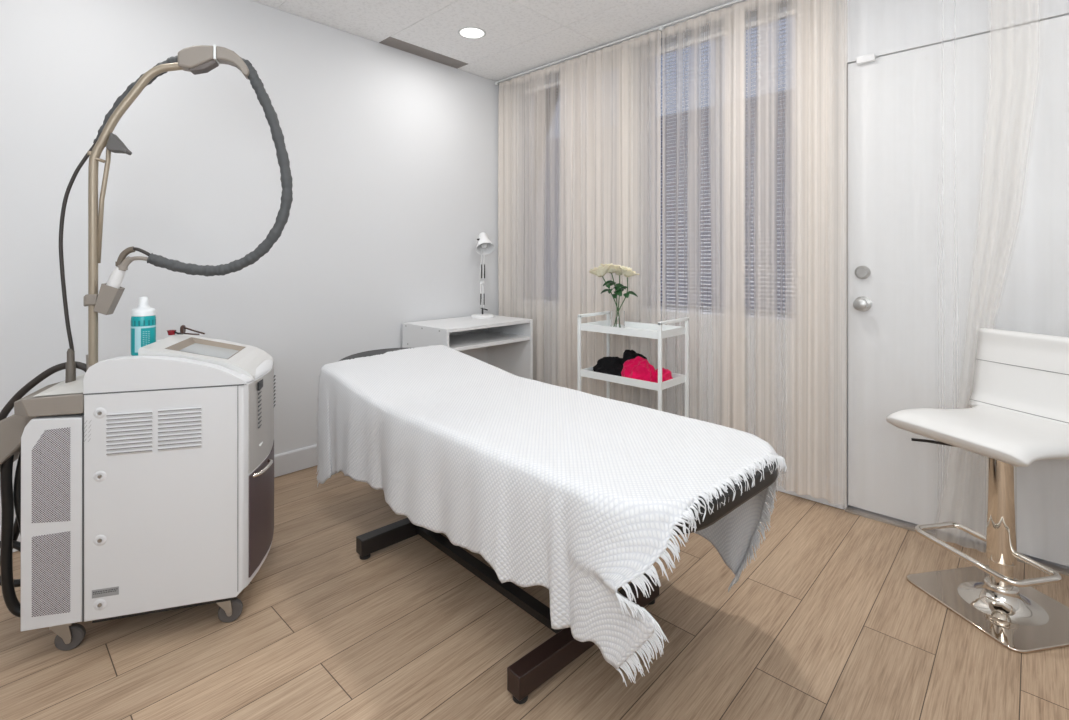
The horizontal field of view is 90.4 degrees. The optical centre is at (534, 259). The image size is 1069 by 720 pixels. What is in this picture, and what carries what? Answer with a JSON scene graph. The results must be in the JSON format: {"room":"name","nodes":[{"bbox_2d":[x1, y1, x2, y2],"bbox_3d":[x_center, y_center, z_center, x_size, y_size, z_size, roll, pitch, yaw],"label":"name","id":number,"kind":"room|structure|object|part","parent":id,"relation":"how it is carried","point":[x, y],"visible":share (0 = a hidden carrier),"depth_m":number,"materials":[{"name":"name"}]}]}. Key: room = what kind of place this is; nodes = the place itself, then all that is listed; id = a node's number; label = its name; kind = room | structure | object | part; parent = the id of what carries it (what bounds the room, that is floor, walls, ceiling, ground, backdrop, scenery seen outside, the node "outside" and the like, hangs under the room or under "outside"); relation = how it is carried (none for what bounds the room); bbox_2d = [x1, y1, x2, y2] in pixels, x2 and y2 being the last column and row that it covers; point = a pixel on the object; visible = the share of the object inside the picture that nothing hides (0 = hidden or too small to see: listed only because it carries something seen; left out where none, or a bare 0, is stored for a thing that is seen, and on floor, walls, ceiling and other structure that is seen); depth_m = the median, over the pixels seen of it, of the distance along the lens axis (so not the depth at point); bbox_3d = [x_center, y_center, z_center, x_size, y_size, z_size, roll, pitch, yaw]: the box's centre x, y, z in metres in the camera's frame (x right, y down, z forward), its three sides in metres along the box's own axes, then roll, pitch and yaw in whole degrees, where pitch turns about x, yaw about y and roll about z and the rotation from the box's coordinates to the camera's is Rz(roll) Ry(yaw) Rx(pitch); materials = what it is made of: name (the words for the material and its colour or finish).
{"room":"beauty treatment room","nodes":[
{"label":"beauty treatment room","id":0,"kind":"room"},
{"bbox_2d":[0,0,498,524],"bbox_3d":[-1.763,-0.090,2.433,0.150,2.440,4.600,0,0,43],"label":"wall","id":1,"kind":"structure","parent":0,"point":[393,152],"depth_m":2.64,"materials":[{"name":"white paint"}]},
{"bbox_2d":[0,444,318,551],"bbox_3d":[-1.704,1.070,2.378,0.012,0.112,4.300,0,0,43],"label":"baseboard","id":2,"kind":"structure","parent":1,"relation":"attached to","point":[302,458],"depth_m":2.82,"materials":[{"name":"white paint"}]},
{"bbox_2d":[252,0,746,82],"bbox_3d":[-0.144,-1.340,0.908,4.600,0.060,4.600,0,0,43],"label":"ceiling","id":3,"kind":"structure","parent":0,"point":[521,36],"depth_m":2.92,"materials":[{"name":"paint"}]},
{"bbox_2d":[379,37,467,67],"bbox_3d":[-0.689,-1.317,3.373,0.121,0.018,0.592,0,0,43],"label":"ceiling vent","id":4,"kind":"object","parent":3,"relation":"in","point":[390,41],"visible":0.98,"depth_m":3.35,"materials":[{"name":"silver metal"}]},
{"bbox_2d":[458,27,485,38],"bbox_3d":[-0.360,-1.308,3.064,0.164,0.003,0.164,0,0,43],"label":"recessed light","id":5,"kind":"object","parent":3,"relation":"in","point":[470,32],"visible":1,"depth_m":3.05,"materials":[{"name":"white"}]},
{"bbox_2d":[0,465,1068,719],"bbox_3d":[-0.144,1.155,0.908,4.600,0.050,4.600,0,0,43],"label":"floor","id":6,"kind":"structure","parent":0,"point":[826,622],"depth_m":1.55,"materials":[{"name":"brown wood"}]},
{"bbox_2d":[0,44,292,650],"bbox_3d":[-1.273,0.209,1.734,0.894,1.842,0.445,0,0,-17],"label":"machine","id":7,"kind":"object","parent":6,"relation":"on","point":[144,482],"visible":1,"depth_m":1.57,"materials":[{"name":"white"}]},
{"bbox_2d":[14,381,83,416],"bbox_3d":[-1.435,0.408,1.688,0.190,0.055,0.436,0,0,-17],"label":"panel","id":8,"kind":"object","parent":7,"relation":"on","point":[63,398],"depth_m":1.50,"materials":[{"name":"brown plastic"}]},
{"bbox_3d":[-1.350,0.878,1.483,0.088,0.228,0.001,0,0,-17],"label":"perforated panel","id":9,"kind":"part","parent":7,"relation":"part of","materials":[{"name":"grey metal"}]},
{"bbox_3d":[-1.350,0.603,1.483,0.088,0.264,0.001,0,0,-17],"label":"perforated panel","id":10,"kind":"part","parent":7,"relation":"part of","materials":[{"name":"grey metal"}]},
{"bbox_2d":[33,374,84,396],"bbox_3d":[-1.420,0.370,1.698,0.156,0.030,0.410,0,0,-17],"label":"panel","id":11,"kind":"object","parent":7,"relation":"on","point":[72,385],"depth_m":1.56,"materials":[{"name":"white plastic"}]},
{"bbox_2d":[86,355,91,370],"bbox_3d":[-1.393,0.341,1.680,0.050,0.082,0.048,0,0,-17],"label":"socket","id":12,"kind":"object","parent":7,"relation":"attached to","point":[88,357],"depth_m":1.67,"materials":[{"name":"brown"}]},
{"bbox_2d":[93,599,106,610],"bbox_3d":[-1.241,0.985,1.516,0.032,0.032,0.002,0,0,-17],"label":"screw","id":13,"kind":"object","parent":7,"relation":"on","point":[98,604],"depth_m":1.52,"materials":[{"name":"silver metal"}]},
{"bbox_2d":[93,535,106,545],"bbox_3d":[-1.241,0.801,1.516,0.032,0.032,0.002,0,0,-17],"label":"screw","id":14,"kind":"object","parent":7,"relation":"on","point":[98,540],"depth_m":1.52,"materials":[{"name":"silver metal"}]},
{"bbox_2d":[93,471,106,481],"bbox_3d":[-1.241,0.618,1.516,0.032,0.032,0.002,0,0,-17],"label":"screw","id":15,"kind":"object","parent":7,"relation":"on","point":[98,476],"depth_m":1.52,"materials":[{"name":"silver metal"}]},
{"bbox_2d":[93,407,106,418],"bbox_3d":[-1.241,0.437,1.516,0.032,0.032,0.002,0,0,-17],"label":"screw","id":16,"kind":"object","parent":7,"relation":"on","point":[98,412],"depth_m":1.52,"materials":[{"name":"silver metal"}]},
{"bbox_3d":[-1.228,0.952,1.520,0.065,0.023,0.001,0,0,-17],"label":"rating plate","id":17,"kind":"part","parent":7,"relation":"part of","materials":[{"name":"grey metal"}]},
{"bbox_2d":[93,588,117,594],"bbox_3d":[-1.228,0.949,1.519,0.059,0.008,0.001,0,0,-17],"label":"print","id":18,"kind":"object","parent":7,"relation":"on","point":[116,588],"depth_m":1.52},
{"bbox_2d":[106,411,152,455],"bbox_3d":[-1.171,0.502,1.536,0.112,0.120,0.004,0,0,-17],"label":"grille","id":19,"kind":"object","parent":7,"relation":"attached to","point":[128,433],"depth_m":1.54,"materials":[{"name":"white plastic"}]},
{"bbox_2d":[130,297,155,355],"bbox_3d":[-1.265,0.212,1.718,0.067,0.187,0.067,0,0,-17],"label":"spray bottle","id":20,"kind":"object","parent":7,"relation":"on","point":[143,317],"visible":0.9,"depth_m":1.69,"materials":[{"name":"teal plastic"}]},
{"bbox_2d":[131,315,155,355],"bbox_3d":[-1.265,0.242,1.718,0.066,0.126,0.066,0,0,-17],"label":"label","id":21,"kind":"object","parent":20,"relation":"on","point":[143,327],"depth_m":1.69,"materials":[{"name":"teal"}]},
{"bbox_2d":[83,339,272,393],"bbox_3d":[-1.144,0.332,1.776,0.588,0.096,0.578,0,0,43],"label":"hood","id":22,"kind":"object","parent":7,"relation":"attached to","point":[174,366],"depth_m":1.59,"materials":[{"name":"white plastic"}]},
{"bbox_2d":[158,407,201,451],"bbox_3d":[-1.050,0.501,1.572,0.111,0.122,0.004,0,0,-17],"label":"grille","id":23,"kind":"object","parent":7,"relation":"attached to","point":[179,428],"depth_m":1.57,"materials":[{"name":"white plastic"}]},
{"bbox_2d":[167,325,204,334],"bbox_3d":[-1.226,0.245,1.862,0.123,0.036,0.031,0,0,-1],"label":"goggles","id":24,"kind":"object","parent":7,"relation":"on","point":[183,328],"visible":1,"depth_m":1.86,"materials":[{"name":"red"}]},
{"bbox_2d":[167,330,175,334],"bbox_3d":[-1.272,0.255,1.861,0.030,0.016,0.030,0,0,-17],"label":"cup","id":25,"kind":"object","parent":24,"relation":"on","point":[170,332],"depth_m":1.85,"materials":[{"name":"red"}]},
{"bbox_2d":[180,325,185,333],"bbox_3d":[-1.232,0.243,1.861,0.010,0.032,0.032,0,0,-17],"label":"cup","id":26,"kind":"object","parent":24,"relation":"on","point":[183,328],"depth_m":1.85,"materials":[{"name":"brown"}]},
{"bbox_3d":[-1.196,0.249,1.870,0.065,0.028,0.009,0,0,-13],"label":"temple arm","id":27,"kind":"part","parent":24,"relation":"part of","materials":[{"name":"brown"}]},
{"bbox_3d":[-0.930,0.523,1.840,0.031,0.277,0.396,0,0,-17],"label":"panel","id":28,"kind":"part","parent":7,"relation":"part of","materials":[{"name":"grey plastic"}]},
{"bbox_3d":[-0.930,0.828,1.840,0.032,0.315,0.396,0,0,-17],"label":"door","id":29,"kind":"part","parent":7,"relation":"part of","materials":[{"name":"grey"}]},
{"bbox_3d":[-0.886,0.680,1.741,0.034,0.016,0.141,0,0,-9],"label":"door handle","id":30,"kind":"part","parent":7,"relation":"part of","materials":[{"name":"silver metal"}]},
{"bbox_2d":[402,315,532,379],"bbox_3d":[-0.416,0.760,3.396,0.450,0.740,0.703,0,0,43],"label":"desk","id":31,"kind":"object","parent":6,"relation":"on","point":[505,343],"visible":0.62,"depth_m":3.48,"materials":[{"name":"white laminate"}]},
{"bbox_3d":[-0.650,0.760,3.147,0.450,0.740,0.017,0,0,43],"label":"panel","id":32,"kind":"part","parent":31,"relation":"part of","materials":[{"name":"white laminate"}]},
{"bbox_3d":[-0.567,0.646,3.539,0.015,0.468,0.666,0,0,43],"label":"panel","id":33,"kind":"part","parent":31,"relation":"part of","materials":[{"name":"white laminate"}]},
{"bbox_2d":[471,232,494,317],"bbox_3d":[-0.353,0.100,3.626,0.167,0.581,0.160,0,0,43],"label":"desk lamp","id":34,"kind":"object","parent":31,"relation":"on","point":[484,247],"visible":1,"depth_m":3.62,"materials":[{"name":"white metal"}]},
{"bbox_3d":[-0.358,0.245,3.628,0.029,0.180,0.007,0,0,0],"label":"arm","id":35,"kind":"part","parent":34,"relation":"part of","materials":[{"name":"white metal"}]},
{"bbox_3d":[-0.356,0.040,3.628,0.037,0.220,0.007,0,0,0],"label":"arm","id":36,"kind":"part","parent":34,"relation":"part of","materials":[{"name":"white metal"}]},
{"bbox_3d":[-0.343,-0.109,3.626,0.058,0.064,0.053,0,0,43],"label":"bulb","id":37,"kind":"part","parent":34,"relation":"part of","materials":[{"name":"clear glass"}]},
{"bbox_3d":[-0.347,-0.113,3.616,0.146,0.156,0.125,0,0,43],"label":"lamp shade","id":38,"kind":"part","parent":34,"relation":"part of","materials":[{"name":"white metal"}]},
{"bbox_2d":[449,331,529,350],"bbox_3d":[-0.409,0.514,3.390,0.418,0.022,0.666,0,0,43],"label":"shelf","id":39,"kind":"object","parent":31,"relation":"attached to","point":[461,340],"depth_m":3.40,"materials":[{"name":"white laminate"}]},
{"bbox_3d":[-0.181,0.760,3.646,0.450,0.740,0.017,0,0,43],"label":"panel","id":40,"kind":"part","parent":31,"relation":"part of","materials":[{"name":"white laminate"}]},
{"bbox_2d":[339,348,777,703],"bbox_3d":[-0.152,0.791,1.977,0.710,0.679,1.914,0,0,-43],"label":"massage table","id":41,"kind":"object","parent":6,"relation":"on","point":[543,662],"visible":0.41,"depth_m":1.50,"materials":[{"name":"black plastic"}]},
{"bbox_2d":[316,345,786,686],"bbox_3d":[-0.118,0.756,1.958,0.776,0.613,1.870,0,0,-43],"label":"blanket","id":42,"kind":"object","parent":41,"relation":"on","point":[576,495],"visible":0.99,"depth_m":1.50,"materials":[{"name":"fabric"}]},
{"bbox_2d":[577,311,688,417],"bbox_3d":[0.517,0.714,2.827,0.511,0.832,0.286,0,0,43],"label":"cart","id":43,"kind":"object","parent":6,"relation":"on","point":[659,331],"visible":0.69,"depth_m":2.75,"materials":[{"name":"white metal"}]},
{"bbox_3d":[0.337,0.714,2.996,0.016,0.832,0.286,0,0,43],"label":"frame","id":44,"kind":"part","parent":43,"relation":"part of","materials":[{"name":"white metal"}]},
{"bbox_2d":[593,357,622,376],"bbox_3d":[0.434,0.578,2.922,0.239,0.101,0.181,0,0,38],"label":"towel","id":45,"kind":"object","parent":43,"relation":"on","point":[606,365],"visible":0.76,"depth_m":2.87,"materials":[{"name":"black fabric"}]},
{"bbox_2d":[611,310,624,327],"bbox_3d":[0.455,0.329,2.906,0.076,0.100,0.076,0,0,43],"label":"vase","id":46,"kind":"object","parent":43,"relation":"on","point":[617,318],"visible":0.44,"depth_m":2.88,"materials":[{"name":"clear glass"}]},
{"bbox_2d":[589,265,617,307],"bbox_3d":[0.373,0.198,2.904,0.156,0.340,0.117,0,0,32],"label":"flower","id":47,"kind":"object","parent":46,"relation":"in","point":[599,271],"visible":0.98,"depth_m":2.89,"materials":[{"name":"beige plant"}]},
{"bbox_2d":[600,263,625,311],"bbox_3d":[0.432,0.193,2.920,0.147,0.351,0.128,0,0,43],"label":"flower","id":48,"kind":"object","parent":46,"relation":"in","point":[612,267],"visible":0.83,"depth_m":2.90,"materials":[{"name":"beige plant"}]},
{"bbox_3d":[0.438,0.211,2.917,0.045,0.314,0.017,0,0,43],"label":"stem","id":49,"kind":"part","parent":48,"relation":"part of","materials":[{"name":"green plant"}]},
{"bbox_2d":[614,266,631,309],"bbox_3d":[0.469,0.198,2.930,0.117,0.341,0.127,0,0,43],"label":"flower","id":50,"kind":"object","parent":46,"relation":"in","point":[618,271],"visible":0.59,"depth_m":2.91,"materials":[{"name":"beige plant"}]},
{"bbox_2d":[617,265,639,311],"bbox_3d":[0.511,0.197,2.896,0.128,0.344,0.124,0,0,43],"label":"flower","id":51,"kind":"object","parent":46,"relation":"in","point":[627,272],"visible":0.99,"depth_m":2.88,"materials":[{"name":"beige plant"}]},
{"bbox_3d":[0.471,0.222,2.900,0.081,0.294,0.008,0,0,5],"label":"stem","id":52,"kind":"part","parent":51,"relation":"part of","materials":[{"name":"green plant"}]},
{"bbox_2d":[581,320,684,338],"bbox_3d":[0.517,0.365,2.827,0.483,0.036,0.266,0,0,43],"label":"shelf","id":53,"kind":"object","parent":43,"relation":"attached to","point":[645,330],"depth_m":2.77,"materials":[{"name":"white metal"}]},
{"bbox_2d":[581,366,684,390],"bbox_3d":[0.517,0.615,2.827,0.483,0.036,0.266,0,0,43],"label":"shelf","id":54,"kind":"object","parent":43,"relation":"attached to","point":[677,379],"depth_m":2.70,"materials":[{"name":"white metal"}]},
{"bbox_2d":[621,350,646,365],"bbox_3d":[0.539,0.559,2.893,0.169,0.138,0.108,0,0,15],"label":"towel","id":55,"kind":"object","parent":43,"relation":"on","point":[628,354],"visible":0.31,"depth_m":2.87,"materials":[{"name":"black fabric"}]},
{"bbox_2d":[621,356,657,381],"bbox_3d":[0.543,0.564,2.764,0.135,0.127,0.207,0,0,-41],"label":"towel","id":56,"kind":"object","parent":43,"relation":"on","point":[639,368],"visible":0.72,"depth_m":2.72,"materials":[{"name":"pink fabric"}]},
{"bbox_2d":[653,368,672,382],"bbox_3d":[0.654,0.588,2.724,0.120,0.079,0.132,0,0,-25],"label":"towel","id":57,"kind":"object","parent":43,"relation":"on","point":[666,374],"visible":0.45,"depth_m":2.69,"materials":[{"name":"pink fabric"}]},
{"bbox_3d":[0.698,0.714,2.657,0.016,0.832,0.286,0,0,43],"label":"frame","id":58,"kind":"part","parent":43,"relation":"part of","materials":[{"name":"white metal"}]},
{"bbox_2d":[886,328,1068,653],"bbox_3d":[1.536,0.694,1.740,0.514,0.873,0.470,0,0,-16],"label":"bar stool","id":59,"kind":"object","parent":6,"relation":"on","point":[1018,416],"visible":1,"depth_m":1.73,"materials":[{"name":"white leather"}]},
{"bbox_3d":[1.426,0.622,1.765,0.284,0.017,0.012,0,0,37],"label":"height lever","id":60,"kind":"part","parent":59,"relation":"part of","materials":[{"name":"black metal"}]},
{"bbox_3d":[1.505,0.557,1.731,0.449,0.070,0.430,0,0,-16],"label":"seat","id":61,"kind":"part","parent":59,"relation":"part of","materials":[{"name":"white leather"}]},
{"bbox_3d":[1.527,1.125,1.738,0.380,0.010,0.380,0,0,-11],"label":"plate","id":62,"kind":"part","parent":59,"relation":"part of","materials":[{"name":"silver metal"}]},
{"bbox_3d":[1.738,0.408,1.797,0.093,0.302,0.470,0,0,-16],"label":"backrest","id":63,"kind":"part","parent":59,"relation":"part of","materials":[{"name":"white leather"}]},
{"bbox_2d":[522,0,1068,509],"bbox_3d":[1.382,-0.090,2.527,4.300,2.440,0.150,0,0,43],"label":"wall","id":64,"kind":"structure","parent":0,"point":[881,28],"depth_m":2.42,"materials":[{"name":"white paint"}]},
{"bbox_2d":[528,77,559,300],"bbox_3d":[0.280,-0.487,3.617,0.860,1.565,0.045,0,0,43],"label":"window","id":65,"kind":"structure","parent":64,"relation":"in","point":[558,78],"depth_m":3.77,"materials":[{"name":"white paint"}]},
{"bbox_2d":[524,80,559,302],"bbox_3d":[0.234,-0.463,3.568,0.848,1.514,0.028,0,0,43],"label":"window blind","id":66,"kind":"object","parent":65,"relation":"attached to","point":[557,83],"visible":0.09,"depth_m":3.67,"materials":[{"name":"white plastic"}]},
{"bbox_3d":[0.281,-0.487,3.618,0.790,1.495,0.004,0,0,43],"label":"glass pane","id":67,"kind":"part","parent":65,"relation":"part of","materials":[{"name":"glass"}]},
{"bbox_2d":[495,0,741,84],"bbox_3d":[1.154,-1.287,2.571,3.893,0.026,0.096,0,0,43],"label":"curtain rod","id":68,"kind":"object","parent":64,"relation":"attached to","point":[661,27],"visible":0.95,"depth_m":3.08,"materials":[{"name":"white metal"}]},
{"bbox_2d":[498,30,660,409],"bbox_3d":[0.224,-0.102,3.419,1.330,2.373,0.044,0,0,43],"label":"sheer curtain","id":69,"kind":"object","parent":68,"relation":"hanging from","point":[602,219],"visible":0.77,"depth_m":3.31,"materials":[{"name":"beige fabric"}]},
{"bbox_2d":[662,0,843,505],"bbox_3d":[1.044,-0.102,2.646,0.915,2.373,0.044,0,0,43],"label":"sheer curtain","id":70,"kind":"object","parent":68,"relation":"hanging from","point":[816,143],"visible":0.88,"depth_m":2.49,"materials":[{"name":"beige fabric"}]},
{"bbox_2d":[647,6,789,316],"bbox_3d":[1.015,-0.487,2.925,0.880,1.565,0.045,0,0,43],"label":"window","id":71,"kind":"structure","parent":64,"relation":"in","point":[784,9],"depth_m":2.92,"materials":[{"name":"white paint"}]},
{"bbox_2d":[647,10,789,319],"bbox_3d":[0.969,-0.463,2.875,0.868,1.514,0.028,0,0,43],"label":"window blind","id":72,"kind":"object","parent":71,"relation":"attached to","point":[783,15],"visible":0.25,"depth_m":2.90,"materials":[{"name":"white plastic"}]},
{"bbox_3d":[0.969,0.289,2.875,0.868,0.012,0.026,0,0,43],"label":"rail","id":73,"kind":"part","parent":72,"relation":"part of","materials":[{"name":"white"}]},
{"bbox_2d":[775,467,843,508],"bbox_3d":[0.584,1.070,3.168,2.234,0.112,0.012,0,0,43],"label":"baseboard","id":74,"kind":"structure","parent":64,"relation":"attached to","point":[782,480],"depth_m":2.46,"materials":[{"name":"white paint"}]},
{"bbox_2d":[845,505,1068,575],"bbox_3d":[1.760,1.126,2.158,0.844,0.008,0.170,0,0,43],"label":"trim","id":75,"kind":"structure","parent":64,"relation":"attached to","point":[1062,569],"depth_m":2.16,"materials":[{"name":"beige"}]},
{"bbox_2d":[848,15,1068,566],"bbox_3d":[1.712,0.111,2.107,0.832,1.994,0.110,0,0,43],"label":"door","id":76,"kind":"structure","parent":64,"relation":"in","point":[958,150],"depth_m":2.15,"materials":[{"name":"white paint"}]},
{"bbox_3d":[1.437,0.195,2.335,0.068,0.068,0.066,0,0,43],"label":"knob","id":77,"kind":"part","parent":76,"relation":"part of","materials":[{"name":"silver metal"}]},
{"bbox_2d":[856,53,874,64],"bbox_3d":[1.459,-0.885,2.339,0.070,0.030,0.018,0,0,43],"label":"sensor","id":78,"kind":"object","parent":76,"relation":"attached to","point":[871,57],"visible":1,"depth_m":2.33,"materials":[{"name":"white plastic"}]},
{"label":"outside","id":79,"kind":"structure","parent":0,"visible":0},
{"bbox_3d":[10.156,1.680,14.973,50.000,0.100,29.700,0,0,43],"label":"ground","id":80,"kind":"structure","parent":79,"visible":0},
{"bbox_2d":[544,89,789,310],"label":"window","id":81,"kind":"structure","parent":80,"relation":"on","point":[782,127],"depth_m":14.51,"materials":[{"name":"clear glass"}]}
]}

